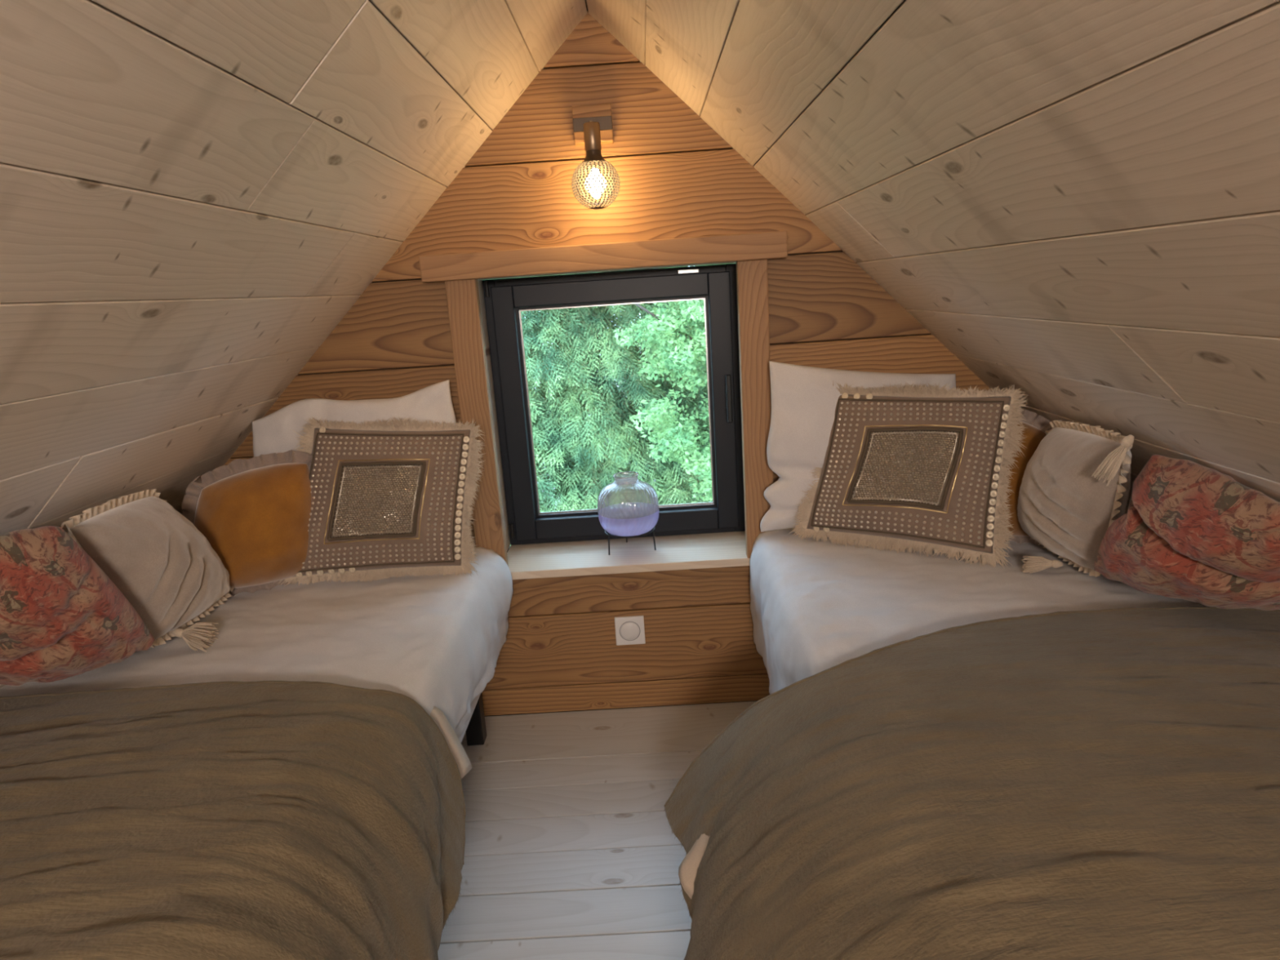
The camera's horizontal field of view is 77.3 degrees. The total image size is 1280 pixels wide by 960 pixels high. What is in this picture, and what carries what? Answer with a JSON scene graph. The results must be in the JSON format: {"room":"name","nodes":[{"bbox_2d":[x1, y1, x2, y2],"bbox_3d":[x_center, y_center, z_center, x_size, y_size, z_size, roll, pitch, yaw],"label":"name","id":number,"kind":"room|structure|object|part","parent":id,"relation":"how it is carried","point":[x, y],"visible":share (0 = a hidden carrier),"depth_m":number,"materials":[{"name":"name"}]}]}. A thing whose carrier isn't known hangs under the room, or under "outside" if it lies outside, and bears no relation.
{"room":"attic bedroom","nodes":[
{"label":"attic bedroom","id":0,"kind":"room"},
{"bbox_2d":[196,5,990,715],"bbox_3d":[-0.072,-0.334,2.321,2.600,2.050,0.271,-4,13,1],"label":"wall","id":1,"kind":"structure","parent":0,"point":[678,178],"depth_m":2.15,"materials":[{"name":"brown wood"}]},
{"bbox_2d":[444,279,510,565],"bbox_3d":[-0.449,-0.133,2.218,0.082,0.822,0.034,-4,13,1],"label":"trim","id":2,"kind":"structure","parent":1,"relation":"attached to","point":[463,300],"depth_m":2.18,"materials":[{"name":"brown wood"}]},
{"bbox_2d":[571,102,619,209],"bbox_3d":[-0.114,-0.805,1.987,0.121,0.256,0.160,-4,13,1],"label":"wall lamp","id":3,"kind":"object","parent":1,"relation":"attached to","point":[593,127],"visible":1,"depth_m":1.97,"materials":[{"name":"brown metal"}]},
{"bbox_2d":[583,121,601,151],"bbox_3d":[-0.117,-0.845,1.980,0.040,0.066,0.084,-4,13,1],"label":"socket","id":4,"kind":"object","parent":3,"relation":"attached to","point":[592,130],"depth_m":1.94,"materials":[{"name":"brown metal"}]},
{"bbox_3d":[-0.110,-0.733,1.984,0.118,0.110,0.118,-4,13,1],"label":"bulb globe","id":5,"kind":"part","parent":3,"relation":"part of","materials":[{"name":"clear glass"}]},
{"bbox_2d":[418,231,787,282],"bbox_3d":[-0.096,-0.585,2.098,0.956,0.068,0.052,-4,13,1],"label":"trim","id":6,"kind":"structure","parent":1,"relation":"attached to","point":[764,245],"depth_m":2.07,"materials":[{"name":"brown wood"}]},
{"bbox_2d":[482,263,745,545],"bbox_3d":[-0.064,-0.215,2.449,0.750,0.820,0.138,-4,13,1],"label":"window","id":7,"kind":"structure","parent":1,"relation":"in","point":[504,299],"depth_m":2.42,"materials":[{"name":"black metal"}]},
{"bbox_3d":[0.266,-0.245,2.393,0.018,0.144,0.046,-4,13,1],"label":"handle","id":8,"kind":"part","parent":7,"relation":"part of","materials":[{"name":"black metal"}]},
{"bbox_2d":[506,530,750,579],"bbox_3d":[-0.036,0.225,2.429,0.752,0.024,0.270,-4,13,1],"label":"window sill","id":9,"kind":"structure","parent":1,"relation":"attached to","point":[717,549],"depth_m":2.38,"materials":[{"name":"brown wood"}]},
{"bbox_2d":[597,471,658,555],"bbox_3d":[-0.034,0.097,2.407,0.184,0.234,0.184,-4,13,1],"label":"glass vase","id":10,"kind":"object","parent":9,"relation":"on","point":[636,530],"visible":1,"depth_m":2.44,"materials":[{"name":"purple glass"}]},
{"bbox_3d":[-0.093,0.191,2.389,0.008,0.067,0.004,-12,16,-30],"label":"leg","id":11,"kind":"part","parent":10,"relation":"part of","materials":[{"name":"black metal"}]},
{"bbox_2d":[598,503,658,536],"bbox_3d":[-0.033,0.125,2.414,0.184,0.070,0.184,-4,13,1],"label":"liquid","id":12,"kind":"object","parent":10,"relation":"on","point":[631,530],"depth_m":2.44,"materials":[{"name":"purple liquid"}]},
{"bbox_3d":[0.043,0.179,2.404,0.008,0.067,0.004,1,14,17],"label":"leg","id":13,"kind":"part","parent":10,"relation":"part of","materials":[{"name":"black metal"}]},
{"bbox_2d":[614,615,645,645],"bbox_3d":[-0.030,0.445,2.362,0.086,0.088,0.012,-4,13,1],"label":"wall outlet","id":14,"kind":"object","parent":1,"relation":"attached to","point":[629,630],"visible":1,"depth_m":2.36,"materials":[{"name":"white plastic"}]},
{"bbox_2d":[512,565,750,589],"bbox_3d":[-0.025,0.277,2.329,0.820,0.032,0.028,-4,13,1],"label":"trim","id":15,"kind":"structure","parent":1,"relation":"attached to","point":[743,570],"depth_m":2.31,"materials":[{"name":"brown wood"}]},
{"bbox_2d":[736,258,773,558],"bbox_3d":[0.320,-0.181,2.205,0.079,0.822,0.034,-4,13,1],"label":"trim","id":16,"kind":"structure","parent":1,"relation":"attached to","point":[752,276],"depth_m":2.17,"materials":[{"name":"brown wood"}]},
{"bbox_2d":[437,700,757,959],"bbox_3d":[-0.007,1.169,0.692,2.800,0.120,4.200,-4,13,1],"label":"floor","id":17,"kind":"structure","parent":0,"point":[571,851],"depth_m":1.88,"materials":[{"name":"white wood"}]},
{"bbox_2d":[457,693,486,745],"bbox_3d":[-0.851,0.738,1.371,0.885,0.509,2.000,-4,13,1],"label":"bed","id":18,"kind":"object","parent":17,"relation":"on","point":[475,726],"visible":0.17,"depth_m":2.27,"materials":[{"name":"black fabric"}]},
{"bbox_2d":[0,546,512,737],"bbox_3d":[-0.835,0.574,1.370,0.949,0.280,1.951,-4,13,1],"label":"sheet","id":19,"kind":"object","parent":18,"relation":"on","point":[437,642],"visible":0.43,"depth_m":1.77,"materials":[{"name":"white fabric"}]},
{"bbox_2d":[61,488,234,652],"bbox_3d":[-1.031,0.204,1.714,0.188,0.376,0.556,-6,14,-10],"label":"cushion","id":20,"kind":"object","parent":19,"relation":"on","point":[171,574],"visible":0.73,"depth_m":1.66,"materials":[{"name":"beige fabric"}]},
{"bbox_2d":[0,680,466,959],"bbox_3d":[-0.792,0.686,0.932,1.028,0.416,1.253,-4,13,1],"label":"throw","id":21,"kind":"object","parent":19,"relation":"on","point":[229,820],"visible":1,"depth_m":1.13,"materials":[{"name":"brown fabric"}]},
{"bbox_2d":[0,525,155,685],"bbox_3d":[-1.035,0.227,1.419,0.286,0.319,0.269,-14,17,-36],"label":"floral cushion","id":22,"kind":"object","parent":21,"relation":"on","point":[62,616],"visible":1,"depth_m":1.38,"materials":[{"name":"fabric"}]},
{"bbox_2d":[181,449,312,596],"bbox_3d":[-0.983,0.119,2.047,0.340,0.368,0.230,-4,13,1],"label":"velvet cushion","id":23,"kind":"object","parent":19,"relation":"on","point":[255,518],"visible":0.75,"depth_m":1.99,"materials":[{"name":"orange fabric"}]},
{"bbox_2d":[251,379,456,465],"bbox_3d":[-0.787,-0.018,2.184,0.600,0.472,0.115,-4,13,1],"label":"pillow","id":24,"kind":"object","parent":19,"relation":"on","point":[273,433],"visible":0.2,"depth_m":2.13,"materials":[{"name":"white fabric"}]},
{"bbox_2d":[274,415,485,586],"bbox_3d":[-0.683,0.057,2.091,0.588,0.467,0.167,-4,13,1],"label":"cushion","id":25,"kind":"object","parent":19,"relation":"on","point":[395,498],"visible":0.91,"depth_m":2.06,"materials":[{"name":"beige fabric"}]},
{"bbox_3d":[-0.673,0.050,2.045,0.255,0.182,0.054,-4,13,1],"label":"panel","id":26,"kind":"part","parent":25,"relation":"part of","materials":[{"name":"brown fabric"}]},
{"bbox_2d":[430,706,472,779],"bbox_3d":[-0.827,0.615,1.012,0.967,0.268,1.197,-4,13,1],"label":"blanket","id":27,"kind":"object","parent":19,"relation":"on","point":[464,764],"visible":0.03,"depth_m":1.58,"materials":[{"name":"beige fabric"}]},
{"bbox_2d":[0,0,1279,534],"bbox_3d":[-0.097,-0.197,0.364,2.720,1.472,4.200,-4,13,1],"label":"ceiling","id":28,"kind":"structure","parent":0,"point":[1078,201],"depth_m":1.16,"materials":[{"name":"brown wood"}]},
{"bbox_2d":[1124,496,1130,514],"bbox_3d":[1.296,0.742,0.494,0.060,0.675,3.820,-4,13,1],"label":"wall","id":29,"kind":"structure","parent":0,"point":[1129,498],"depth_m":2.05,"materials":[{"name":"brown wood"}]},
{"bbox_3d":[0.800,0.636,1.344,0.885,0.509,2.000,-4,13,1],"label":"bed","id":30,"kind":"object","parent":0,"visible":0},
{"bbox_2d":[749,528,1206,694],"bbox_3d":[0.775,0.523,1.355,0.932,0.377,1.951,-4,13,1],"label":"sheet","id":31,"kind":"object","parent":30,"relation":"on","point":[815,607],"visible":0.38,"depth_m":1.79,"materials":[{"name":"white fabric"}]},
{"bbox_2d":[678,833,710,899],"bbox_3d":[0.646,0.591,0.927,1.186,0.368,1.212,-4,13,1],"label":"blanket","id":32,"kind":"object","parent":31,"relation":"on","point":[687,869],"visible":0.16,"depth_m":1.33,"materials":[{"name":"beige fabric"}]},
{"bbox_2d":[663,606,1279,959],"bbox_3d":[0.633,0.589,0.950,1.202,0.402,1.339,-4,13,1],"label":"throw","id":33,"kind":"object","parent":32,"relation":"on","point":[1093,784],"visible":0.99,"depth_m":1.06,"materials":[{"name":"brown fabric"}]},
{"bbox_2d":[1093,454,1279,610],"bbox_3d":[1.026,0.104,1.454,0.216,0.287,0.418,-9,14,-20],"label":"floral cushion","id":34,"kind":"object","parent":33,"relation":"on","point":[1189,531],"visible":1,"depth_m":1.40,"materials":[{"name":"fabric"}]},
{"bbox_2d":[760,360,955,532],"bbox_3d":[0.618,-0.103,2.158,0.593,0.470,0.124,-5,14,-6],"label":"pillow","id":35,"kind":"object","parent":31,"relation":"on","point":[804,399],"visible":0.39,"depth_m":2.11,"materials":[{"name":"white fabric"}]},
{"bbox_2d":[789,382,1027,567],"bbox_3d":[0.663,-0.021,2.031,0.572,0.468,0.178,4,15,29],"label":"cushion","id":36,"kind":"object","parent":31,"relation":"on","point":[908,467],"visible":0.98,"depth_m":1.97,"materials":[{"name":"beige fabric"}]},
{"bbox_3d":[0.651,-0.031,1.982,0.264,0.185,0.058,2,15,23],"label":"panel","id":37,"kind":"part","parent":36,"relation":"part of","materials":[{"name":"brown fabric"}]},
{"bbox_2d":[1003,406,1052,545],"bbox_3d":[0.935,-0.017,2.024,0.342,0.384,0.156,3,15,27],"label":"velvet cushion","id":38,"kind":"object","parent":31,"relation":"on","point":[1035,433],"visible":0.09,"depth_m":1.97,"materials":[{"name":"fabric"}]},
{"bbox_2d":[1017,420,1133,577],"bbox_3d":[0.961,0.033,1.788,0.183,0.370,0.528,-4,13,1],"label":"cushion","id":39,"kind":"object","parent":31,"relation":"on","point":[1076,483],"visible":0.91,"depth_m":1.70,"materials":[{"name":"beige fabric"}]},
{"label":"outside","id":40,"kind":"structure","parent":0,"visible":0},
{"bbox_2d":[533,352,698,508],"bbox_3d":[0.221,-3.490,31.452,60.000,0.001,57.200,-4,13,1],"label":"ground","id":41,"kind":"structure","parent":40,"point":[589,353],"depth_m":17.73,"materials":[{"name":"green plant"}]},
{"bbox_2d":[486,267,712,546],"bbox_3d":[-0.744,-1.516,6.475,3.580,7.901,2.906,6,17,36],"label":"spruce tree","id":42,"kind":"object","parent":41,"relation":"on","point":[558,343],"visible":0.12,"depth_m":6.46,"materials":[{"name":"green plant"}]},
{"bbox_2d":[613,263,725,502],"bbox_3d":[1.367,-0.590,6.066,3.112,6.029,1.565,-4,13,1],"label":"leafy tree","id":43,"kind":"object","parent":41,"relation":"on","point":[691,353],"visible":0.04,"depth_m":5.74,"materials":[{"name":"green plant"}]}
]}

